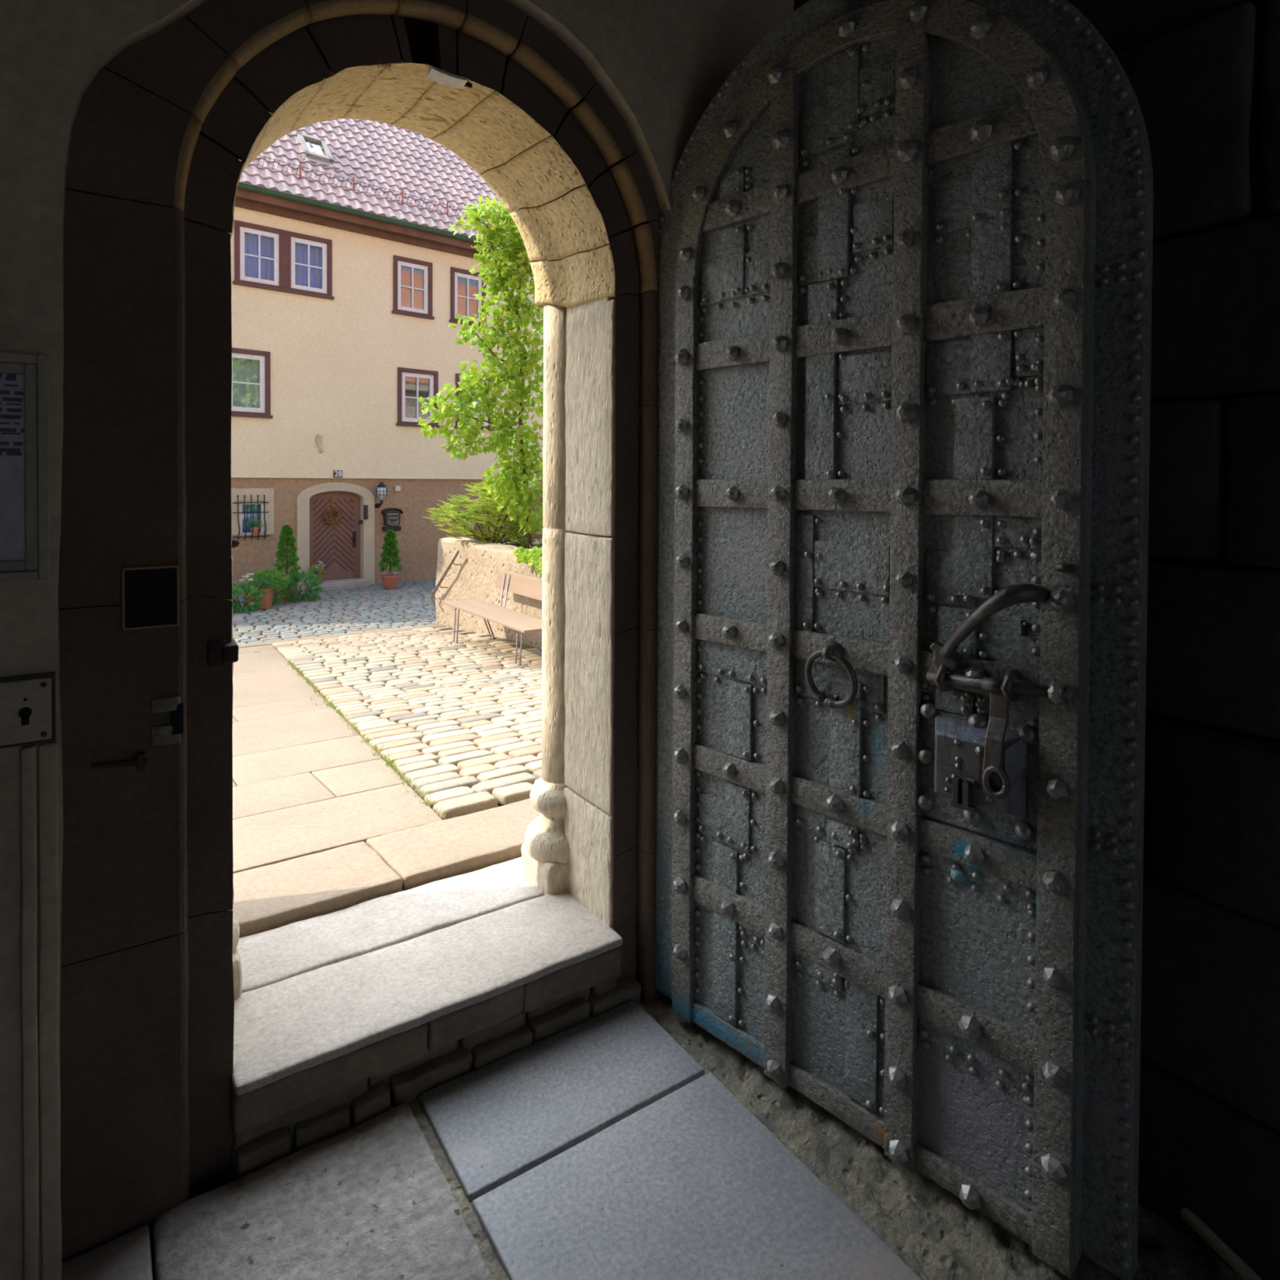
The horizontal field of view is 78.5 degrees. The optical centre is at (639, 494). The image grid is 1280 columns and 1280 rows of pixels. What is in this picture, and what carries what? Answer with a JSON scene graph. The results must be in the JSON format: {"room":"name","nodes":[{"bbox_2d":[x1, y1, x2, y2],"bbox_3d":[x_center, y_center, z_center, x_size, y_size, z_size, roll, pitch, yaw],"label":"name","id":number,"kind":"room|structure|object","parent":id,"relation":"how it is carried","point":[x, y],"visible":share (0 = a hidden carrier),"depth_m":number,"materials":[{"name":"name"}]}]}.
{"room":"church entrance","nodes":[
{"label":"church entrance","id":0,"kind":"room"},
{"bbox_2d":[0,0,794,1279],"bbox_3d":[-1.351,-0.090,1.447,4.600,3.480,0.065,0,1,-34],"label":"wall","id":1,"kind":"structure","parent":0,"point":[661,64],"depth_m":1.54,"materials":[{"name":"paint"}]},
{"bbox_2d":[0,351,50,582],"bbox_3d":[-1.398,-0.051,1.357,0.600,0.433,0.034,0,1,-34],"label":"notice board","id":2,"kind":"object","parent":1,"relation":"attached to","point":[24,378],"visible":1,"depth_m":1.50,"materials":[{"name":"paper"}]},
{"bbox_2d":[0,671,55,748],"bbox_3d":[-1.223,0.418,1.496,0.170,0.135,0.020,0,1,-34],"label":"lock","id":3,"kind":"object","parent":1,"relation":"attached to","point":[27,701],"visible":1,"depth_m":1.51,"materials":[{"name":"metal"}]},
{"bbox_2d":[19,742,61,1279],"bbox_3d":[-1.175,1.044,1.537,0.060,1.112,0.033,0,1,-34],"label":"trim","id":4,"kind":"structure","parent":1,"relation":"attached to","point":[48,827],"depth_m":1.54,"materials":[{"name":"paint"}]},
{"bbox_2d":[91,751,147,771],"bbox_3d":[-1.093,0.567,1.645,0.098,0.034,0.026,0,1,-34],"label":"pin","id":5,"kind":"object","parent":1,"relation":"attached to","point":[140,762],"visible":1,"depth_m":1.65,"materials":[{"name":"black metal"}]},
{"bbox_2d":[122,564,179,630],"bbox_3d":[-1.049,0.220,1.681,0.103,0.131,0.024,0,1,-34],"label":"square panel","id":6,"kind":"object","parent":1,"relation":"attached to","point":[150,594],"visible":1,"depth_m":1.67,"materials":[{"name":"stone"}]},
{"bbox_2d":[149,695,183,745],"bbox_3d":[-1.029,0.491,1.702,0.063,0.105,0.028,0,1,-34],"label":"box","id":7,"kind":"object","parent":1,"relation":"attached to","point":[171,734],"visible":1,"depth_m":1.70,"materials":[{"name":"grey metal"}]},
{"bbox_2d":[58,0,669,1262],"bbox_3d":[-0.506,-0.111,2.104,2.441,3.470,0.093,0,1,-34],"label":"door frame","id":8,"kind":"structure","parent":1,"relation":"attached to","point":[124,1006],"depth_m":1.67,"materials":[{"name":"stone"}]},
{"bbox_2d":[173,14,641,1198],"bbox_3d":[-0.527,0.174,2.139,1.332,2.929,0.027,0,1,-34],"label":"trim","id":9,"kind":"structure","parent":1,"relation":"attached to","point":[305,55],"depth_m":1.83,"materials":[{"name":"stone"}]},
{"bbox_2d":[168,0,657,294],"bbox_3d":[-0.501,-0.959,2.091,1.331,0.661,0.093,0,1,-34],"label":"trim","id":10,"kind":"structure","parent":1,"relation":"attached to","point":[491,34],"depth_m":2.06,"materials":[{"name":"stone"}]},
{"bbox_2d":[401,13,657,284],"bbox_3d":[3.985,-0.919,5.685,31.000,6.300,0.930,0,1,-34],"label":"wall","id":11,"kind":"structure","parent":0,"point":[420,33],"depth_m":2.55,"materials":[{"name":"stone"}]},
{"bbox_2d":[207,638,238,665],"bbox_3d":[-0.979,0.365,1.833,0.062,0.059,0.081,0,1,-34],"label":"latch keeper","id":12,"kind":"object","parent":11,"relation":"attached to","point":[220,652],"visible":0.98,"depth_m":1.81,"materials":[{"name":"metal"}]},
{"bbox_2d":[231,538,239,547],"bbox_3d":[-1.026,0.122,1.966,0.039,0.024,0.030,0,1,-34],"label":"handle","id":13,"kind":"object","parent":11,"relation":"attached to","point":[234,543],"visible":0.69,"depth_m":1.96,"materials":[{"name":"metal"}]},
{"bbox_2d":[376,53,394,71],"bbox_3d":[-0.658,-1.115,2.019,0.056,0.066,0.040,0,1,-34],"label":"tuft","id":14,"kind":"object","parent":11,"relation":"attached to","point":[382,61],"visible":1,"depth_m":2.01,"materials":[{"name":"brown plant"}]},
{"bbox_2d":[232,302,573,998],"bbox_3d":[-0.757,0.355,2.457,1.409,2.077,0.255,0,1,-34],"label":"trim","id":15,"kind":"structure","parent":11,"relation":"attached to","point":[545,847],"depth_m":2.72,"materials":[{"name":"stone"}]},
{"bbox_2d":[186,291,631,1034],"bbox_3d":[-0.663,0.483,2.351,1.655,2.260,0.490,0,1,-34],"label":"trim","id":16,"kind":"structure","parent":11,"relation":"attached to","point":[590,326],"depth_m":2.55,"materials":[{"name":"stone"}]},
{"bbox_2d":[225,61,616,308],"bbox_3d":[-0.669,-1.052,2.315,1.641,0.872,0.514,0,1,-34],"label":"trim","id":17,"kind":"structure","parent":11,"relation":"attached to","point":[491,134],"depth_m":2.42,"materials":[{"name":"stone"}]},
{"bbox_2d":[426,66,467,88],"bbox_3d":[-0.521,-1.124,2.114,0.099,0.018,0.045,0,1,-34],"label":"strip","id":18,"kind":"object","parent":11,"relation":"attached to","point":[434,73],"visible":1,"depth_m":2.11,"materials":[{"name":"grey metal"}]},
{"bbox_2d":[434,26,471,88],"bbox_3d":[-0.509,-1.191,2.136,0.105,0.129,0.009,0,1,-34],"label":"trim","id":19,"kind":"structure","parent":11,"relation":"attached to","point":[437,64],"depth_m":2.11,"materials":[{"name":"metal"}]},
{"bbox_2d":[653,0,1153,1279],"bbox_3d":[0.471,0.142,1.988,0.188,2.858,1.366,-1,1,-44],"label":"door","id":20,"kind":"structure","parent":11,"relation":"in","point":[905,260],"depth_m":1.80,"materials":[{"name":"metal"}]},
{"bbox_2d":[61,998,1244,1279],"bbox_3d":[0.093,1.679,-0.691,4.560,0.144,5.900,0,1,-34],"label":"floor","id":21,"kind":"structure","parent":0,"point":[599,1148],"depth_m":1.76,"materials":[{"name":"grey stone"}]},
{"bbox_2d":[231,946,640,1179],"bbox_3d":[-0.550,1.509,2.254,1.150,0.239,0.319,0,1,-34],"label":"threshold base","id":22,"kind":"object","parent":21,"relation":"on","point":[282,1118],"visible":0.47,"depth_m":2.06,"materials":[{"name":"stone"}]},
{"bbox_2d":[230,856,622,1097],"bbox_3d":[-0.666,1.422,2.389,1.146,0.135,0.665,0,1,-34],"label":"threshold","id":23,"kind":"object","parent":22,"relation":"on","point":[317,990],"visible":0.88,"depth_m":2.28,"materials":[{"name":"stone"}]},
{"bbox_2d":[1180,1208,1262,1279],"bbox_3d":[1.245,1.564,1.456,0.022,0.016,0.512,0,1,-14],"label":"stick","id":24,"kind":"object","parent":21,"relation":"on","point":[1203,1230],"visible":1,"depth_m":1.62,"materials":[{"name":"brown wood"}]},
{"bbox_2d":[794,0,1279,1279],"bbox_3d":[2.228,-0.072,0.550,0.499,3.550,5.800,0,1,-34],"label":"wall","id":25,"kind":"structure","parent":0,"point":[1203,75],"depth_m":1.66,"materials":[{"name":"stone"}]},
{"label":"outside","id":26,"kind":"structure","parent":0,"visible":0},
{"bbox_2d":[498,538,542,550],"bbox_3d":[1.048,1.453,10.367,4.600,1.380,6.700,0,1,-34],"label":"soil","id":27,"kind":"object","parent":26,"point":[536,542],"depth_m":11.42,"materials":[{"name":"brown soil"}]},
{"bbox_2d":[422,467,542,546],"bbox_3d":[-2.106,0.197,11.007,1.896,1.287,1.026,0,1,-34],"label":"bush","id":28,"kind":"object","parent":27,"relation":"on","point":[462,526],"visible":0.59,"depth_m":10.87,"materials":[{"name":"green plant"}]},
{"bbox_2d":[417,195,555,550],"bbox_3d":[-1.895,-1.613,10.287,2.140,4.768,0.779,0,1,-34],"label":"climbing vine","id":29,"kind":"object","parent":27,"relation":"on","point":[502,277],"visible":0.88,"depth_m":10.25,"materials":[{"name":"green plant"}]},
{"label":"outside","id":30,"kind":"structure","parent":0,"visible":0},
{"bbox_2d":[231,644,540,938],"bbox_3d":[-3.171,1.670,6.078,3.610,0.837,8.244,0,1,-34],"label":"path","id":31,"kind":"structure","parent":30,"point":[322,824],"depth_m":3.33,"materials":[{"name":"beige stone"}]},
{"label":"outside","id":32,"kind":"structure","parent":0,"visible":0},
{"bbox_2d":[233,584,436,644],"bbox_3d":[-10.750,1.845,17.551,30.000,0.090,18.950,0,1,-34],"label":"bed","id":33,"kind":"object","parent":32,"point":[413,584],"depth_m":11.68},
{"bbox_2d":[237,624,444,648],"bbox_3d":[-3.825,1.959,10.770,8.203,0.110,0.205,0,1,-34],"label":"kerb","id":34,"kind":"object","parent":33,"relation":"on","point":[257,644],"visible":0.12,"depth_m":10.55,"materials":[{"name":"beige stone"}]},
{"bbox_2d":[230,119,565,596],"bbox_3d":[-7.923,-4.502,19.133,17.020,12.722,9.369,-1,1,-42],"label":"house","id":35,"kind":"structure","parent":33,"relation":"on","point":[349,277],"depth_m":15.62,"materials":[{"name":"paint"}]},
{"bbox_2d":[232,357,259,408],"bbox_3d":[-7.462,-2.034,14.227,1.190,1.092,0.050,-1,1,-42],"label":"window pane","id":36,"kind":"object","parent":35,"relation":"hanging from","point":[244,395],"depth_m":14.42,"materials":[{"name":"clear glass"}]},
{"bbox_2d":[232,494,269,540],"bbox_3d":[-7.107,0.418,14.324,0.608,0.828,0.200,-1,1,-42],"label":"window grille","id":37,"kind":"object","parent":35,"relation":"attached to","point":[238,500],"depth_m":14.35,"materials":[{"name":"black metal"}]},
{"bbox_2d":[242,503,260,533],"bbox_3d":[-7.250,0.436,14.546,0.427,0.628,0.030,-1,1,-42],"label":"curtain","id":38,"kind":"object","parent":35,"relation":"hanging from","point":[247,507],"depth_m":14.53,"materials":[{"name":"fabric"}]},
{"bbox_2d":[244,518,264,534],"bbox_3d":[-7.064,0.581,14.335,0.331,0.306,0.204,0,1,-34],"label":"potted plant","id":39,"kind":"object","parent":35,"relation":"on","point":[255,531],"visible":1,"depth_m":14.30,"materials":[{"name":"plant"}]},
{"bbox_2d":[244,232,273,280],"bbox_3d":[-7.094,-4.373,14.507,0.742,1.012,0.050,-1,1,-42],"label":"curtain","id":40,"kind":"object","parent":35,"relation":"hanging from","point":[251,241],"depth_m":14.53,"materials":[{"name":"blue fabric"}]},
{"bbox_2d":[294,242,321,288],"bbox_3d":[-6.433,-4.379,15.091,0.742,1.012,0.050,-1,1,-42],"label":"curtain","id":41,"kind":"object","parent":35,"relation":"hanging from","point":[300,250],"depth_m":15.11,"materials":[{"name":"fabric"}]},
{"bbox_2d":[305,141,321,154],"bbox_3d":[-6.612,-6.998,15.903,0.448,0.523,0.488,-1,1,-42],"label":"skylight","id":42,"kind":"object","parent":35,"relation":"hanging from","point":[315,147],"depth_m":15.94,"materials":[{"name":"clear glass"}]},
{"bbox_2d":[308,560,325,582],"bbox_3d":[-6.216,1.488,15.068,0.336,0.428,0.285,0,1,-5],"label":"potted plant","id":43,"kind":"object","parent":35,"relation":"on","point":[319,566],"visible":0.83,"depth_m":15.05,"materials":[{"name":"green plant"}]},
{"bbox_2d":[323,497,342,525],"bbox_3d":[-6.057,0.337,15.469,0.407,0.571,0.137,-1,1,-42],"label":"wreath","id":44,"kind":"object","parent":35,"relation":"attached to","point":[329,520],"visible":1,"depth_m":15.45,"materials":[{"name":"brown plant"}]},
{"bbox_2d":[374,481,386,508],"bbox_3d":[-5.258,0.011,15.906,0.225,0.540,0.272,-1,1,-42],"label":"wall lantern","id":45,"kind":"object","parent":35,"relation":"attached to","point":[381,491],"visible":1,"depth_m":15.83,"materials":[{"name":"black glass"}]},
{"bbox_2d":[381,507,403,531],"bbox_3d":[-5.104,0.509,16.128,0.412,0.473,0.160,-1,1,-42],"label":"mailbox","id":46,"kind":"object","parent":35,"relation":"attached to","point":[391,517],"visible":0.98,"depth_m":16.08,"materials":[{"name":"metal"}]},
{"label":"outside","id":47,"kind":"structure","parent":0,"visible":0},
{"bbox_2d":[231,578,439,644],"bbox_3d":[-5.562,1.894,13.266,6.541,0.050,5.869,0,1,-34],"label":"street setts","id":48,"kind":"structure","parent":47,"point":[414,601],"depth_m":12.39,"materials":[{"name":"grey stone"}]},
{"bbox_2d":[231,580,267,613],"bbox_3d":[-6.417,1.681,12.627,0.750,0.617,0.660,0,1,-34],"label":"plant","id":49,"kind":"object","parent":48,"relation":"on","point":[236,589],"visible":0.69,"depth_m":12.58,"materials":[{"name":"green plant"}]},
{"bbox_2d":[239,567,290,608],"bbox_3d":[-6.217,1.543,13.026,0.686,0.642,0.739,0,1,-2],"label":"potted flowers","id":50,"kind":"object","parent":48,"relation":"on","point":[268,597],"visible":0.86,"depth_m":12.90,"materials":[{"name":"green plant"}]},
{"bbox_2d":[259,571,288,604],"bbox_3d":[-6.260,1.618,13.387,0.514,0.651,0.464,0,1,-14],"label":"shrub","id":51,"kind":"object","parent":48,"relation":"on","point":[275,601],"visible":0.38,"depth_m":13.38,"materials":[{"name":"green plant"}]},
{"bbox_2d":[271,524,302,600],"bbox_3d":[-6.225,1.186,13.827,0.510,1.331,0.541,0,1,-34],"label":"conifer","id":52,"kind":"object","parent":48,"relation":"on","point":[285,537],"visible":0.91,"depth_m":13.74,"materials":[{"name":"plant"}]},
{"bbox_2d":[278,583,297,600],"bbox_3d":[-6.230,1.722,13.815,0.330,0.260,0.330,0,1,-34],"label":"pot","id":53,"kind":"object","parent":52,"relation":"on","point":[285,597],"depth_m":13.71,"materials":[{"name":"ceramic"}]},
{"bbox_2d":[280,568,324,601],"bbox_3d":[-5.914,1.642,13.735,0.776,0.691,0.645,0,1,-34],"label":"shrub","id":54,"kind":"object","parent":48,"relation":"on","point":[306,596],"visible":0.91,"depth_m":13.70,"materials":[{"name":"green plant"}]},
{"bbox_2d":[377,529,402,588],"bbox_3d":[-4.901,1.256,15.367,0.461,1.156,0.515,0,1,0],"label":"conifer","id":55,"kind":"object","parent":48,"relation":"on","point":[389,580],"visible":1,"depth_m":15.28,"materials":[{"name":"plant"}]},
{"bbox_2d":[381,573,399,588],"bbox_3d":[-4.900,1.704,15.368,0.330,0.260,0.330,0,1,-34],"label":"pot","id":56,"kind":"object","parent":48,"relation":"on","point":[389,580],"depth_m":15.26,"materials":[{"name":"ceramic"}]},
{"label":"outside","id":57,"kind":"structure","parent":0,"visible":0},
{"bbox_2d":[271,626,542,819],"bbox_3d":[-1.827,1.645,7.343,2.861,0.715,7.692,0,1,-34],"label":"cobblestone paving","id":58,"kind":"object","parent":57,"point":[459,775],"visible":0.64,"depth_m":5.96,"materials":[{"name":"beige stone"}]},
{"bbox_2d":[254,631,520,817],"bbox_3d":[-1.817,1.612,7.091,2.714,0.675,7.315,0,1,-34],"label":"grass","id":59,"kind":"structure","parent":58,"relation":"on","point":[390,763],"depth_m":5.04,"materials":[{"name":"green plant"}]},
{"bbox_2d":[444,569,542,666],"bbox_3d":[-1.489,1.349,8.659,0.566,0.864,2.300,0,1,-34],"label":"bench","id":60,"kind":"object","parent":58,"relation":"on","point":[508,581],"visible":0.68,"depth_m":8.77,"materials":[{"name":"brown wood"}]},
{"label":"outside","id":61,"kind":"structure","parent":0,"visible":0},
{"bbox_2d":[436,537,542,648],"bbox_3d":[-0.987,1.422,9.008,0.439,1.495,6.775,0,1,-34],"label":"wall","id":62,"kind":"structure","parent":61,"point":[476,578],"depth_m":10.33,"materials":[{"name":"stone"}]},
{"bbox_2d":[430,550,462,605],"bbox_3d":[-2.721,1.189,11.106,0.173,0.876,1.092,0,1,-34],"label":"handrail","id":63,"kind":"object","parent":62,"relation":"attached to","point":[457,552],"visible":1,"depth_m":11.04,"materials":[{"name":"metal"}]},
{"bbox_2d":[511,546,542,577],"bbox_3d":[-0.651,0.857,8.386,0.658,0.551,2.283,0,1,-34],"label":"plant","id":64,"kind":"object","parent":62,"relation":"attached to","point":[526,554],"depth_m":8.85,"materials":[{"name":"green plant"}]},
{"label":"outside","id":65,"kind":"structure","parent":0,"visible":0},
{"bbox_2d":[231,627,542,891],"bbox_3d":[-4.239,1.656,5.342,17.000,0.693,8.550,0,1,-34],"label":"bed","id":66,"kind":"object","parent":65,"point":[524,646],"visible":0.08,"depth_m":8.95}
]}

